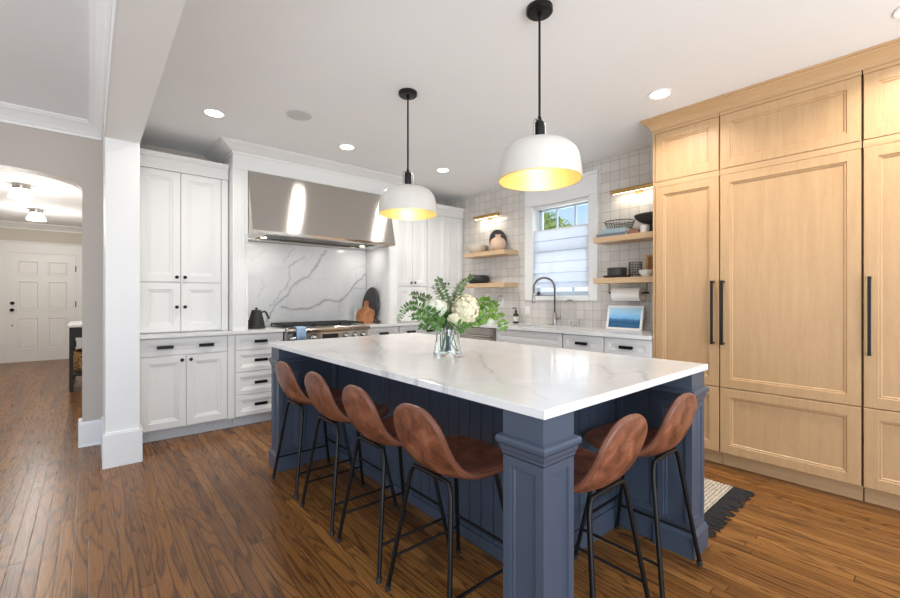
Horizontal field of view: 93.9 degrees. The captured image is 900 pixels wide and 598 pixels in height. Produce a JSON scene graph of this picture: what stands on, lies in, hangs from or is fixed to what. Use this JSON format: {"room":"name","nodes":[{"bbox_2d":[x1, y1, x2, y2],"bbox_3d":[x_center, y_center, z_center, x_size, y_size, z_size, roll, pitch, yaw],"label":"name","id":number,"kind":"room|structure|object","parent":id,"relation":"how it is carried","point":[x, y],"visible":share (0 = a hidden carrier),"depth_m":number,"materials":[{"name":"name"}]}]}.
{"room":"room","nodes":[
{"label":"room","id":0,"kind":"room"},
{"bbox_2d":[0,227,81,244],"bbox_3d":[-8.802,-0.110,7.964,3.800,2.720,0.150,0,0,-41],"label":"wall","id":1,"kind":"structure","parent":0,"point":[5,233],"depth_m":8.39,"materials":[{"name":"paint"}]},
{"bbox_2d":[0,240,81,363],"bbox_3d":[-8.481,0.070,8.097,2.580,2.360,0.065,0,0,-41],"label":"door frame","id":2,"kind":"structure","parent":1,"relation":"attached to","point":[6,246],"depth_m":8.23,"materials":[{"name":"paint"}]},
{"bbox_2d":[7,252,75,362],"bbox_3d":[-8.114,0.185,8.368,1.000,2.130,0.112,0,0,-41],"label":"door","id":3,"kind":"structure","parent":1,"relation":"in","point":[41,288],"depth_m":8.36,"materials":[{"name":"paint"}]},
{"bbox_2d":[0,122,102,421],"bbox_3d":[-4.325,-0.110,2.575,3.385,2.720,0.140,0,0,-41],"label":"wall","id":4,"kind":"structure","parent":0,"point":[77,161],"depth_m":3.55,"materials":[{"name":"paint"}]},
{"bbox_2d":[0,188,81,233],"bbox_3d":[-6.270,-1.410,5.518,2.580,0.120,6.860,0,0,-41],"label":"crown molding","id":5,"kind":"structure","parent":4,"relation":"attached to","point":[3,224],"depth_m":8.29,"materials":[{"name":"paint"}]},
{"bbox_2d":[0,101,100,139],"bbox_3d":[-4.237,-1.413,2.473,3.385,0.115,0.130,0,0,-41],"label":"crown molding","id":6,"kind":"structure","parent":4,"relation":"attached to","point":[10,113],"depth_m":3.35,"materials":[{"name":"paint"}]},
{"bbox_2d":[78,418,100,447],"bbox_3d":[-4.322,1.147,2.572,3.385,0.207,0.190,0,0,-41],"label":"baseboard","id":7,"kind":"structure","parent":4,"relation":"attached to","point":[89,432],"depth_m":3.56,"materials":[{"name":"paint"}]},
{"bbox_2d":[103,135,139,432],"bbox_3d":[-2.765,-0.110,3.514,0.205,2.720,0.965,0,0,-41],"label":"wall column","id":8,"kind":"structure","parent":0,"point":[121,159],"depth_m":3.15,"materials":[{"name":"paint"}]},
{"bbox_2d":[101,416,142,469],"bbox_3d":[-2.645,1.121,3.373,0.237,0.258,0.635,0,0,-41],"label":"baseboard","id":9,"kind":"structure","parent":8,"relation":"attached to","point":[124,447],"depth_m":3.13,"materials":[{"name":"paint"}]},
{"bbox_2d":[140,143,443,325],"bbox_3d":[-1.592,-0.110,5.253,3.840,2.720,0.150,0,0,-41],"label":"wall","id":10,"kind":"structure","parent":0,"point":[143,146],"depth_m":4.24,"materials":[{"name":"paint"}]},
{"bbox_2d":[204,136,411,330],"bbox_3d":[-1.497,-0.578,4.771,2.143,1.783,0.703,0,0,-41],"label":"hood surround","id":11,"kind":"object","parent":10,"relation":"attached to","point":[242,157],"visible":0.65,"depth_m":4.14,"materials":[{"name":"wood"}]},
{"bbox_2d":[248,171,394,250],"bbox_3d":[-1.492,-0.931,4.766,1.598,0.614,0.712,0,0,-41],"label":"range hood","id":12,"kind":"object","parent":11,"relation":"attached to","point":[281,208],"visible":0.95,"depth_m":4.47,"materials":[{"name":"metal"}]},
{"bbox_2d":[246,234,389,329],"bbox_3d":[-1.541,-0.154,4.824,1.642,0.936,0.567,0,0,-41],"label":"backsplash","id":13,"kind":"structure","parent":10,"relation":"attached to","point":[291,283],"depth_m":5.07,"materials":[{"name":"stone"}]},
{"bbox_2d":[0,0,899,226],"bbox_3d":[-2.489,-1.520,3.596,7.700,0.100,15.100,0,0,-41],"label":"ceiling","id":14,"kind":"structure","parent":0,"point":[471,65],"depth_m":2.67,"materials":[{"name":"paint"}]},
{"bbox_2d":[7,183,34,200],"bbox_3d":[-5.557,-1.374,5.444,0.250,0.192,0.250,0,0,-41],"label":"flush ceiling light","id":15,"kind":"object","parent":14,"relation":"attached to","point":[19,191],"visible":1,"depth_m":5.38,"materials":[{"name":"glass"}]},
{"bbox_2d":[26,208,46,221],"bbox_3d":[-6.859,-1.374,6.963,0.250,0.192,0.250,0,0,-41],"label":"flush ceiling light","id":16,"kind":"object","parent":14,"relation":"attached to","point":[35,214],"visible":1,"depth_m":6.90,"materials":[{"name":"glass"}]},
{"bbox_2d":[86,0,117,140],"bbox_3d":[-0.462,-1.325,0.592,0.100,0.290,7.900,0,0,-41],"label":"crown molding","id":17,"kind":"structure","parent":14,"relation":"attached to","point":[101,15],"depth_m":2.41,"materials":[{"name":"paint"}]},
{"bbox_2d":[105,0,185,143],"bbox_3d":[-0.113,-1.325,0.420,0.205,0.290,7.185,0,0,-41],"label":"beam","id":18,"kind":"structure","parent":14,"relation":"attached to","point":[145,30],"depth_m":2.07,"materials":[{"name":"paint"}]},
{"bbox_2d":[202,108,225,117],"bbox_3d":[-1.875,-1.466,3.337,0.170,0.006,0.170,0,0,-41],"label":"recessed light","id":19,"kind":"object","parent":14,"relation":"in","point":[214,113],"visible":1,"depth_m":3.34,"materials":[{"name":"paint"}]},
{"bbox_2d":[286,110,311,120],"bbox_3d":[-1.213,-1.467,3.374,0.196,0.006,0.196,0,0,-41],"label":"ceiling speaker","id":20,"kind":"object","parent":14,"relation":"attached to","point":[300,115],"visible":1,"depth_m":3.37},
{"bbox_2d":[338,144,355,150],"bbox_3d":[-1.002,-1.466,4.089,0.170,0.006,0.170,0,0,-41],"label":"recessed light","id":21,"kind":"object","parent":14,"relation":"in","point":[347,147],"visible":1,"depth_m":4.09,"materials":[{"name":"paint"}]},
{"bbox_2d":[378,88,436,219],"bbox_3d":[-0.301,-1.032,3.002,0.418,0.875,0.418,0,0,-41],"label":"pendant lamp","id":22,"kind":"object","parent":14,"relation":"hanging from","point":[407,201],"visible":1,"depth_m":2.89,"materials":[{"name":"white metal"}]},
{"bbox_2d":[405,169,410,183],"bbox_3d":[-0.301,-0.861,3.002,0.048,0.120,0.048,0,0,-41],"label":"socket","id":23,"kind":"object","parent":22,"relation":"attached to","point":[407,174],"depth_m":2.98,"materials":[{"name":"black metal"}]},
{"bbox_2d":[498,0,582,190],"bbox_3d":[0.454,-1.032,2.130,0.418,0.875,0.418,0,0,-41],"label":"pendant lamp","id":24,"kind":"object","parent":14,"relation":"hanging from","point":[541,161],"visible":1,"depth_m":2.07,"materials":[{"name":"white metal"}]},
{"bbox_2d":[535,116,543,134],"bbox_3d":[0.454,-0.861,2.130,0.048,0.120,0.048,0,0,-41],"label":"socket","id":25,"kind":"object","parent":24,"relation":"attached to","point":[539,124],"depth_m":2.11,"materials":[{"name":"black metal"}]},
{"bbox_2d":[647,88,672,99],"bbox_3d":[1.514,-1.466,3.027,0.170,0.006,0.170,0,0,-41],"label":"recessed light","id":26,"kind":"object","parent":14,"relation":"in","point":[659,94],"visible":1,"depth_m":3.03,"materials":[{"name":"paint"}]},
{"bbox_2d":[0,359,899,597],"bbox_3d":[-2.489,1.300,3.596,7.700,0.100,15.100,0,0,-41],"label":"floor","id":27,"kind":"structure","parent":0,"point":[204,514],"depth_m":2.22,"materials":[{"name":"brown wood"}]},
{"bbox_2d":[67,321,81,391],"bbox_3d":[-5.317,0.805,6.111,0.340,0.890,1.260,0,0,-41],"label":"console table","id":28,"kind":"object","parent":27,"relation":"on","point":[75,327],"visible":0.44,"depth_m":5.58,"materials":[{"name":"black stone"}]},
{"bbox_2d":[73,348,81,371],"bbox_3d":[-5.192,0.879,5.981,0.300,0.280,0.660,0,0,-41],"label":"basket","id":29,"kind":"object","parent":28,"relation":"on","point":[77,353],"visible":0.31,"depth_m":5.74,"materials":[{"name":"wicker"}]},
{"bbox_2d":[73,369,81,375],"bbox_3d":[-5.317,1.035,6.111,0.300,0.030,1.120,0,0,-41],"label":"shelf","id":30,"kind":"object","parent":28,"relation":"attached to","point":[75,373],"depth_m":5.67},
{"bbox_2d":[140,334,233,442],"bbox_3d":[-2.512,0.798,3.974,0.738,0.904,0.592,0,0,-41],"label":"base cabinet","id":31,"kind":"object","parent":27,"relation":"on","point":[187,383],"visible":0.95,"depth_m":3.76,"materials":[{"name":"white wood"}]},
{"bbox_2d":[140,326,284,338],"bbox_3d":[-2.334,0.330,4.122,1.205,0.030,0.597,0,0,-41],"label":"countertop","id":32,"kind":"structure","parent":31,"relation":"on","point":[268,329],"depth_m":3.85,"materials":[{"name":"stone"}]},
{"bbox_2d":[140,148,228,333],"bbox_3d":[-2.563,-0.489,4.016,0.715,1.606,0.462,0,0,-41],"label":"upper cabinet","id":33,"kind":"object","parent":32,"relation":"on","point":[184,200],"visible":0.96,"depth_m":3.86,"materials":[{"name":"white wood"}]},
{"bbox_2d":[248,308,269,328],"bbox_3d":[-2.020,0.206,4.358,0.222,0.216,0.188,0,0,21],"label":"kettle","id":34,"kind":"object","parent":32,"relation":"on","point":[256,321],"visible":0.94,"depth_m":4.31,"materials":[{"name":"metal"}]},
{"bbox_2d":[232,332,282,426],"bbox_3d":[-2.055,0.798,4.366,0.462,0.904,0.592,0,0,-41],"label":"base cabinet","id":35,"kind":"object","parent":27,"relation":"on","point":[252,367],"visible":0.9,"depth_m":4.13,"materials":[{"name":"white wood"}]},
{"bbox_2d":[272,361,356,499],"bbox_3d":[-0.940,0.834,2.889,0.442,0.837,0.429,0,0,-41],"label":"counter stool","id":36,"kind":"object","parent":27,"relation":"on","point":[287,380],"visible":0.73,"depth_m":2.76,"materials":[{"name":"leather"}]},
{"bbox_2d":[270,320,369,340],"bbox_3d":[-1.478,0.719,4.787,0.950,0.882,0.647,0,0,-41],"label":"range","id":37,"kind":"object","parent":27,"relation":"on","point":[335,328],"visible":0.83,"depth_m":4.62,"materials":[{"name":"metal"}]},
{"bbox_2d":[293,326,305,339],"bbox_3d":[-1.563,0.373,4.370,0.101,0.154,0.100,0,0,-41],"label":"cloth","id":38,"kind":"object","parent":37,"relation":"hanging from","point":[301,330],"visible":0.85,"depth_m":4.34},
{"bbox_2d":[270,324,353,328],"bbox_3d":[-1.515,0.334,4.830,0.950,0.032,0.535,0,0,-41],"label":"cooktop","id":39,"kind":"object","parent":37,"relation":"in","point":[281,326],"depth_m":4.67,"materials":[{"name":"metal"}]},
{"bbox_2d":[300,371,398,535],"bbox_3d":[-0.605,0.834,2.494,0.442,0.837,0.429,0,0,-41],"label":"counter stool","id":40,"kind":"object","parent":27,"relation":"on","point":[320,395],"visible":0.77,"depth_m":2.36,"materials":[{"name":"leather"}]},
{"bbox_2d":[368,326,397,335],"bbox_3d":[-0.978,0.798,5.288,0.448,0.904,0.592,0,0,-41],"label":"base cabinet","id":41,"kind":"object","parent":27,"relation":"on","point":[390,329],"visible":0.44,"depth_m":5.07,"materials":[{"name":"white wood"}]},
{"bbox_2d":[336,385,447,583],"bbox_3d":[-0.291,0.834,2.128,0.442,0.837,0.429,0,0,-40],"label":"counter stool","id":42,"kind":"object","parent":27,"relation":"on","point":[362,412],"visible":0.63,"depth_m":1.99,"materials":[{"name":"leather"}]},
{"bbox_2d":[398,325,420,333],"bbox_3d":[-0.673,0.798,5.550,0.348,0.904,0.592,0,0,-41],"label":"base cabinet","id":43,"kind":"object","parent":27,"relation":"on","point":[409,328],"visible":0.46,"depth_m":5.33,"materials":[{"name":"white wood"}]},
{"bbox_2d":[421,325,436,334],"bbox_3d":[-0.440,0.798,5.750,0.259,0.904,0.592,0,0,-41],"label":"base cabinet","id":44,"kind":"object","parent":27,"relation":"on","point":[425,331],"visible":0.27,"depth_m":5.53,"materials":[{"name":"white wood"}]},
{"bbox_2d":[385,403,502,597],"bbox_3d":[0.015,0.834,1.774,0.442,0.837,0.429,0,0,-41],"label":"counter stool","id":45,"kind":"object","parent":27,"relation":"on","point":[418,432],"visible":0.96,"depth_m":1.67,"materials":[{"name":"leather"}]},
{"bbox_2d":[460,326,496,340],"bbox_3d":[0.529,0.798,5.229,0.644,0.903,0.598,0,0,-41],"label":"dishwasher","id":46,"kind":"object","parent":27,"relation":"on","point":[481,333],"visible":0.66,"depth_m":5.00,"materials":[{"name":"metal"}]},
{"bbox_2d":[268,347,709,597],"bbox_3d":[-0.027,0.807,2.635,1.359,0.886,2.524,0,0,-41],"label":"kitchen island","id":47,"kind":"object","parent":27,"relation":"on","point":[538,526],"visible":0.4,"depth_m":2.10,"materials":[{"name":"paint"}]},
{"bbox_2d":[269,333,707,419],"bbox_3d":[-0.030,0.348,2.643,1.350,0.030,2.528,0,0,-41],"label":"island countertop","id":48,"kind":"structure","parent":47,"relation":"on","point":[540,382],"depth_m":1.96,"materials":[{"name":"stone"}]},
{"bbox_2d":[433,322,461,356],"bbox_3d":[-0.015,0.235,2.457,0.164,0.195,0.164,0,0,-41],"label":"glass vase","id":49,"kind":"object","parent":48,"relation":"on","point":[447,343],"visible":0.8,"depth_m":2.40,"materials":[{"name":"clear"}]},
{"bbox_2d":[409,291,431,301],"bbox_3d":[-0.116,0.135,2.463,0.263,0.361,0.056,0,0,1],"label":"eucalyptus sprig","id":50,"kind":"object","parent":49,"relation":"in","point":[416,293],"visible":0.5,"depth_m":2.46,"materials":[{"name":"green plant"}]},
{"bbox_2d":[396,299,448,322],"bbox_3d":[-0.131,0.158,2.381,0.337,0.314,0.112,0,0,-31],"label":"frond","id":51,"kind":"object","parent":49,"relation":"in","point":[412,308],"visible":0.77,"depth_m":2.37,"materials":[{"name":"green plant"}]},
{"bbox_2d":[408,310,445,327],"bbox_3d":[-0.091,0.190,2.363,0.286,0.250,0.091,0,0,-35],"label":"frond","id":52,"kind":"object","parent":49,"relation":"in","point":[413,315],"visible":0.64,"depth_m":2.33,"materials":[{"name":"green plant"}]},
{"bbox_2d":[418,319,441,330],"bbox_3d":[-0.076,0.212,2.408,0.226,0.206,0.081,0,0,-36],"label":"leaf sprig","id":53,"kind":"object","parent":49,"relation":"in","point":[421,325],"visible":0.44,"depth_m":2.38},
{"bbox_2d":[421,298,448,315],"bbox_3d":[-0.087,0.157,2.457,0.162,0.313,0.164,0,0,-41],"label":"hydrangea","id":54,"kind":"object","parent":49,"relation":"in","point":[439,304],"visible":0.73,"depth_m":2.40,"materials":[{"name":"white plant"}]},
{"bbox_2d":[429,317,450,331],"bbox_3d":[-0.025,0.207,2.381,0.111,0.216,0.207,0,0,27],"label":"leaf sprig","id":55,"kind":"object","parent":49,"relation":"in","point":[432,323],"visible":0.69,"depth_m":2.33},
{"bbox_2d":[434,276,451,316],"bbox_3d":[-0.042,0.092,2.474,0.116,0.445,0.043,0,0,14],"label":"eucalyptus sprig","id":56,"kind":"object","parent":49,"relation":"in","point":[440,280],"visible":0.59,"depth_m":2.48,"materials":[{"name":"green plant"}]},
{"bbox_2d":[446,312,462,325],"bbox_3d":[0.011,0.197,2.406,0.095,0.233,0.147,0,0,-41],"label":"hydrangea","id":57,"kind":"object","parent":49,"relation":"in","point":[454,318],"visible":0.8,"depth_m":2.36,"materials":[{"name":"white plant"}]},
{"bbox_2d":[445,319,469,333],"bbox_3d":[0.013,0.215,2.395,0.109,0.201,0.220,0,0,-32],"label":"leaf sprig","id":58,"kind":"object","parent":49,"relation":"in","point":[465,325],"visible":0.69,"depth_m":2.34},
{"bbox_2d":[451,273,474,313],"bbox_3d":[0.048,0.084,2.492,0.197,0.462,0.059,0,0,-23],"label":"eucalyptus sprig","id":59,"kind":"object","parent":49,"relation":"in","point":[458,286],"visible":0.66,"depth_m":2.50,"materials":[{"name":"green plant"}]},
{"bbox_2d":[452,294,479,322],"bbox_3d":[0.078,0.145,2.435,0.172,0.337,0.190,0,0,-41],"label":"hydrangea","id":60,"kind":"object","parent":49,"relation":"in","point":[467,307],"visible":0.93,"depth_m":2.38,"materials":[{"name":"white plant"}]},
{"bbox_2d":[464,295,499,322],"bbox_3d":[0.128,0.147,2.503,0.334,0.335,0.093,0,0,-1],"label":"frond","id":61,"kind":"object","parent":49,"relation":"in","point":[482,306],"visible":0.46,"depth_m":2.49,"materials":[{"name":"green plant"}]},
{"bbox_2d":[471,318,494,326],"bbox_3d":[0.121,0.209,2.485,0.296,0.209,0.071,0,0,-1],"label":"hydrangea","id":62,"kind":"object","parent":49,"relation":"in","point":[490,322],"visible":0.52,"depth_m":2.46,"materials":[{"name":"white plant"}]},
{"bbox_2d":[461,307,508,332],"bbox_3d":[0.148,0.183,2.441,0.395,0.264,0.059,0,0,7],"label":"leaf sprig","id":63,"kind":"object","parent":49,"relation":"in","point":[493,315],"visible":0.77,"depth_m":2.43,"materials":[{"name":"plant"}]},
{"bbox_2d":[496,328,563,347],"bbox_3d":[1.028,0.798,4.668,0.618,0.904,0.896,0,0,-41],"label":"base cabinet","id":64,"kind":"object","parent":27,"relation":"on","point":[546,339],"visible":0.1,"depth_m":4.44,"materials":[{"name":"white wood"}]},
{"bbox_2d":[352,321,652,339],"bbox_3d":[0.390,0.330,4.616,1.654,0.030,3.391,0,0,-41],"label":"countertop","id":65,"kind":"structure","parent":64,"relation":"on","point":[593,331],"depth_m":4.23,"materials":[{"name":"stone"}]},
{"bbox_2d":[356,301,374,323],"bbox_3d":[-1.047,0.176,5.225,0.235,0.284,0.076,0,0,11],"label":"cutting board","id":66,"kind":"object","parent":65,"relation":"on","point":[365,315],"visible":0.98,"depth_m":5.21,"materials":[{"name":"brown wood"}]},
{"bbox_2d":[362,287,378,314],"bbox_3d":[-1.019,0.086,5.363,0.080,0.453,0.378,0,0,-41],"label":"round board","id":67,"kind":"object","parent":65,"relation":"on","point":[371,295],"visible":0.72,"depth_m":5.33,"materials":[{"name":"wood"}]},
{"bbox_2d":[398,219,426,321],"bbox_3d":[-0.620,-0.489,5.681,0.483,1.606,0.462,0,0,-41],"label":"upper cabinet","id":68,"kind":"object","parent":65,"relation":"on","point":[412,234],"visible":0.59,"depth_m":5.52,"materials":[{"name":"white wood"}]},
{"bbox_2d":[426,204,464,316],"bbox_3d":[-0.186,-0.489,6.053,0.657,1.606,0.462,0,0,-41],"label":"upper cabinet","id":69,"kind":"object","parent":65,"relation":"on","point":[445,230],"visible":0.48,"depth_m":5.90,"materials":[{"name":"white wood"}]},
{"bbox_2d":[512,308,518,322],"bbox_3d":[0.821,0.216,5.234,0.074,0.196,0.073,0,0,-41],"label":"soap bottle","id":70,"kind":"object","parent":65,"relation":"on","point":[515,315],"visible":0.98,"depth_m":5.21,"materials":[{"name":"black glass"}]},
{"bbox_2d":[532,277,560,325],"bbox_3d":[1.114,0.034,4.842,0.330,0.563,0.078,0,0,23],"label":"faucet","id":71,"kind":"object","parent":65,"relation":"on","point":[555,318],"visible":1,"depth_m":4.81,"materials":[{"name":"silver metal"}]},
{"bbox_2d":[565,299,579,326],"bbox_3d":[1.351,0.164,4.638,0.165,0.301,0.048,0,0,29],"label":"faucet","id":72,"kind":"object","parent":65,"relation":"on","point":[571,322],"visible":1,"depth_m":4.62,"materials":[{"name":"silver metal"}]},
{"bbox_2d":[606,305,644,330],"bbox_3d":[1.730,0.196,4.160,0.070,0.242,0.365,0,0,-41],"label":"framed picture","id":73,"kind":"object","parent":65,"relation":"on","point":[619,317],"visible":0.97,"depth_m":4.15,"materials":[{"name":"paint"}]},
{"bbox_2d":[608,308,640,328],"bbox_3d":[1.731,0.196,4.161,0.010,0.201,0.321,16,-11,-39],"label":"print","id":74,"kind":"object","parent":73,"relation":"attached to","point":[618,318],"depth_m":4.16},
{"bbox_2d":[563,334,604,352],"bbox_3d":[1.462,0.798,4.159,0.621,0.904,0.434,0,0,-41],"label":"base cabinet","id":75,"kind":"object","parent":27,"relation":"on","point":[570,341],"visible":0.25,"depth_m":3.95,"materials":[{"name":"white wood"}]},
{"bbox_2d":[574,413,650,597],"bbox_3d":[0.502,0.834,1.650,0.429,0.837,0.442,0,0,-41],"label":"counter stool","id":76,"kind":"object","parent":27,"relation":"on","point":[601,471],"visible":0.66,"depth_m":1.48,"materials":[{"name":"leather"}]},
{"bbox_2d":[605,337,652,357],"bbox_3d":[1.746,0.798,3.827,0.621,0.904,0.431,0,0,-41],"label":"base cabinet","id":77,"kind":"object","parent":27,"relation":"on","point":[613,345],"visible":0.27,"depth_m":3.62,"materials":[{"name":"white wood"}]},
{"bbox_2d":[574,393,702,597],"bbox_3d":[0.889,0.834,1.987,0.429,0.837,0.442,0,0,-41],"label":"counter stool","id":78,"kind":"object","parent":27,"relation":"on","point":[677,420],"visible":0.74,"depth_m":1.84,"materials":[{"name":"leather"}]},
{"bbox_2d":[653,112,722,463],"bbox_3d":[2.040,-0.065,3.470,0.639,2.630,0.484,0,0,-41],"label":"tall cabinet","id":79,"kind":"object","parent":27,"relation":"on","point":[686,156],"visible":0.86,"depth_m":3.27,"materials":[{"name":"brown wood"}]},
{"bbox_2d":[640,38,899,132],"bbox_3d":[2.411,-1.421,3.022,0.659,0.095,1.791,0,0,-41],"label":"crown molding","id":80,"kind":"structure","parent":79,"relation":"on","point":[886,52],"depth_m":2.79,"materials":[{"name":"brown wood"}]},
{"bbox_2d":[704,478,755,537],"bbox_3d":[0.826,1.244,3.388,0.792,0.010,2.550,0,0,-41],"label":"rug","id":81,"kind":"object","parent":27,"relation":"on","point":[720,499],"visible":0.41,"depth_m":2.55,"materials":[{"name":"fabric"}]},
{"bbox_2d":[720,71,864,500],"bbox_3d":[2.445,-0.065,2.998,0.639,2.630,0.754,0,0,-41],"label":"tall cabinet","id":82,"kind":"object","parent":27,"relation":"on","point":[792,163],"visible":0.99,"depth_m":2.79,"materials":[{"name":"brown wood"}]},
{"bbox_2d":[863,59,899,510],"bbox_3d":[2.847,-0.065,2.529,0.639,2.630,0.470,0,0,-41],"label":"tall cabinet","id":83,"kind":"object","parent":27,"relation":"on","point":[881,143],"visible":1,"depth_m":2.48,"materials":[{"name":"brown wood"}]},
{"bbox_2d":[444,146,652,330],"bbox_3d":[1.927,-0.110,4.220,0.160,2.720,6.300,0,0,-41],"label":"wall","id":84,"kind":"structure","parent":0,"point":[633,168],"depth_m":4.75,"materials":[{"name":"tile"}]},
{"bbox_2d":[473,212,499,219],"bbox_3d":[0.508,-1.090,5.665,0.115,0.060,0.460,0,0,-41],"label":"picture light","id":85,"kind":"object","parent":84,"relation":"attached to","point":[488,216],"visible":1,"depth_m":5.63,"materials":[{"name":"gold metal"}]},
{"bbox_2d":[463,249,517,258],"bbox_3d":[0.518,-0.576,5.541,0.258,0.055,0.760,0,0,-41],"label":"floating shelf","id":86,"kind":"object","parent":84,"relation":"attached to","point":[502,252],"visible":1,"depth_m":5.42,"materials":[{"name":"brown wood"}]},
{"bbox_2d":[467,244,487,252],"bbox_3d":[0.368,-0.655,5.702,0.290,0.105,0.290,0,0,-41],"label":"bowl","id":87,"kind":"object","parent":86,"relation":"on","point":[472,248],"visible":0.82,"depth_m":5.60,"materials":[{"name":"beige ceramic"}]},
{"bbox_2d":[490,234,505,249],"bbox_3d":[0.613,-0.706,5.362,0.200,0.205,0.200,0,0,-41],"label":"vase","id":88,"kind":"object","parent":86,"relation":"on","point":[497,243],"visible":0.94,"depth_m":5.29,"materials":[{"name":"beige ceramic"}]},
{"bbox_2d":[489,229,506,249],"bbox_3d":[0.631,-0.753,5.546,0.065,0.296,0.300,0,0,-40],"label":"round board","id":89,"kind":"object","parent":86,"relation":"on","point":[492,235],"visible":0.38,"depth_m":5.52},
{"bbox_2d":[464,282,517,287],"bbox_3d":[0.518,-0.166,5.541,0.258,0.055,0.760,0,0,-41],"label":"floating shelf","id":90,"kind":"object","parent":84,"relation":"attached to","point":[501,284],"visible":0.82,"depth_m":5.37,"materials":[{"name":"brown wood"}]},
{"bbox_2d":[469,275,488,283],"bbox_3d":[0.387,-0.249,5.679,0.292,0.112,0.292,0,0,-41],"label":"bowl","id":91,"kind":"object","parent":90,"relation":"on","point":[478,278],"visible":0.86,"depth_m":5.55,"materials":[{"name":"ceramic"}]},
{"bbox_2d":[524,170,598,300],"bbox_3d":[1.306,-0.667,4.906,0.190,1.395,1.020,0,0,-41],"label":"window","id":92,"kind":"structure","parent":84,"relation":"in","point":[588,186],"depth_m":4.84,"materials":[{"name":"paint"}]},
{"bbox_2d":[533,197,587,287],"bbox_3d":[1.291,-0.615,4.884,0.083,0.986,0.747,0,0,-41],"label":"roman shade","id":93,"kind":"object","parent":92,"relation":"attached to","point":[561,254],"visible":0.93,"depth_m":4.85,"materials":[{"name":"white fabric"}]},
{"bbox_2d":[593,231,652,244],"bbox_3d":[1.785,-0.581,4.062,0.258,0.055,0.725,0,0,-41],"label":"floating shelf","id":94,"kind":"object","parent":84,"relation":"attached to","point":[641,236],"visible":0.56,"depth_m":4.04,"materials":[{"name":"brown wood"}]},
{"bbox_2d":[596,231,628,237],"bbox_3d":[1.653,-0.623,4.195,0.200,0.030,0.300,0,0,-41],"label":"book","id":95,"kind":"object","parent":94,"relation":"on","point":[623,232],"visible":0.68,"depth_m":4.11,"materials":[{"name":"paper"}]},
{"bbox_2d":[601,227,633,233],"bbox_3d":[1.669,-0.661,4.176,0.190,0.045,0.250,0,0,-41],"label":"book","id":96,"kind":"object","parent":95,"relation":"on","point":[620,229],"visible":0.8,"depth_m":4.10,"materials":[{"name":"paper"}]},
{"bbox_2d":[604,219,634,228],"bbox_3d":[1.687,-0.724,4.179,0.256,0.078,0.294,0,0,-41],"label":"wire basket","id":97,"kind":"object","parent":96,"relation":"on","point":[633,221],"visible":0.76,"depth_m":4.10,"materials":[{"name":"black metal"}]},
{"bbox_2d":[634,212,652,230],"bbox_3d":[1.897,-0.693,3.918,0.330,0.170,0.330,0,0,-41],"label":"footed bowl","id":98,"kind":"object","parent":94,"relation":"on","point":[647,217],"visible":0.46,"depth_m":3.86,"materials":[{"name":"ceramic"}]},
{"bbox_2d":[593,276,652,283],"bbox_3d":[1.785,-0.172,4.062,0.258,0.055,0.725,0,0,-41],"label":"floating shelf","id":99,"kind":"object","parent":84,"relation":"attached to","point":[643,279],"visible":0.56,"depth_m":4.02,"materials":[{"name":"brown wood"}]},
{"bbox_2d":[603,275,628,277],"bbox_3d":[1.663,-0.211,4.191,0.264,0.024,0.264,0,0,-41],"label":"plate","id":100,"kind":"object","parent":99,"relation":"on","point":[605,276],"visible":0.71,"depth_m":4.09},
{"bbox_2d":[607,271,626,274],"bbox_3d":[1.662,-0.237,4.184,0.184,0.052,0.184,0,0,-41],"label":"bowl","id":101,"kind":"object","parent":100,"relation":"on","point":[608,272],"visible":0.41,"depth_m":4.11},
{"bbox_2d":[607,267,626,271],"bbox_3d":[1.662,-0.274,4.184,0.184,0.052,0.184,0,0,-41],"label":"bowl","id":102,"kind":"object","parent":101,"relation":"on","point":[612,268],"visible":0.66,"depth_m":4.11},
{"bbox_2d":[609,283,648,293],"bbox_3d":[1.745,-0.092,4.111,0.016,0.103,0.402,0,0,-41],"label":"paper towel holder","id":103,"kind":"object","parent":99,"relation":"hanging from","point":[646,292],"visible":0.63,"depth_m":3.99,"materials":[{"name":"black metal"}]},
{"bbox_2d":[611,287,644,300],"bbox_3d":[1.741,-0.036,4.116,0.132,0.132,0.280,0,0,-41],"label":"paper towel roll","id":104,"kind":"object","parent":103,"relation":"hanging from","point":[632,293],"visible":0.99,"depth_m":4.06,"materials":[{"name":"paper"}]},
{"bbox_2d":[629,261,641,276],"bbox_3d":[1.782,-0.273,4.037,0.120,0.147,0.119,0,0,-41],"label":"wire lantern","id":105,"kind":"object","parent":99,"relation":"on","point":[637,262],"visible":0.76,"depth_m":4.00,"materials":[{"name":"black metal"}]},
{"bbox_2d":[639,269,652,275],"bbox_3d":[1.825,-0.230,3.902,0.136,0.062,0.136,0,0,-41],"label":"bowl","id":106,"kind":"object","parent":99,"relation":"on","point":[647,272],"visible":0.88,"depth_m":3.85,"materials":[{"name":"white ceramic"}]},
{"bbox_2d":[646,255,652,275],"bbox_3d":[1.973,-0.308,4.003,0.036,0.220,0.210,0,0,-41],"label":"picture","id":107,"kind":"object","parent":99,"relation":"on","point":[649,258],"visible":0.25,"depth_m":4.06,"materials":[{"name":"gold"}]},
{"bbox_2d":[610,182,652,194],"bbox_3d":[1.829,-1.065,4.123,0.115,0.060,0.480,0,0,-41],"label":"picture light","id":108,"kind":"object","parent":84,"relation":"attached to","point":[638,188],"visible":0.77,"depth_m":4.12,"materials":[{"name":"gold metal"}]},
{"label":"outside","id":109,"kind":"structure","parent":0,"visible":0},
{"bbox_3d":[10.424,1.800,22.105,35.400,0.100,60.000,0,0,-41],"label":"ground","id":110,"kind":"structure","parent":109,"visible":0},
{"bbox_2d":[544,212,571,229],"bbox_3d":[2.487,-0.340,11.719,2.178,4.189,2.212,0,0,-41],"label":"tree","id":111,"kind":"object","parent":110,"relation":"on","point":[549,224],"visible":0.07,"depth_m":11.12,"materials":[{"name":"green plant"}]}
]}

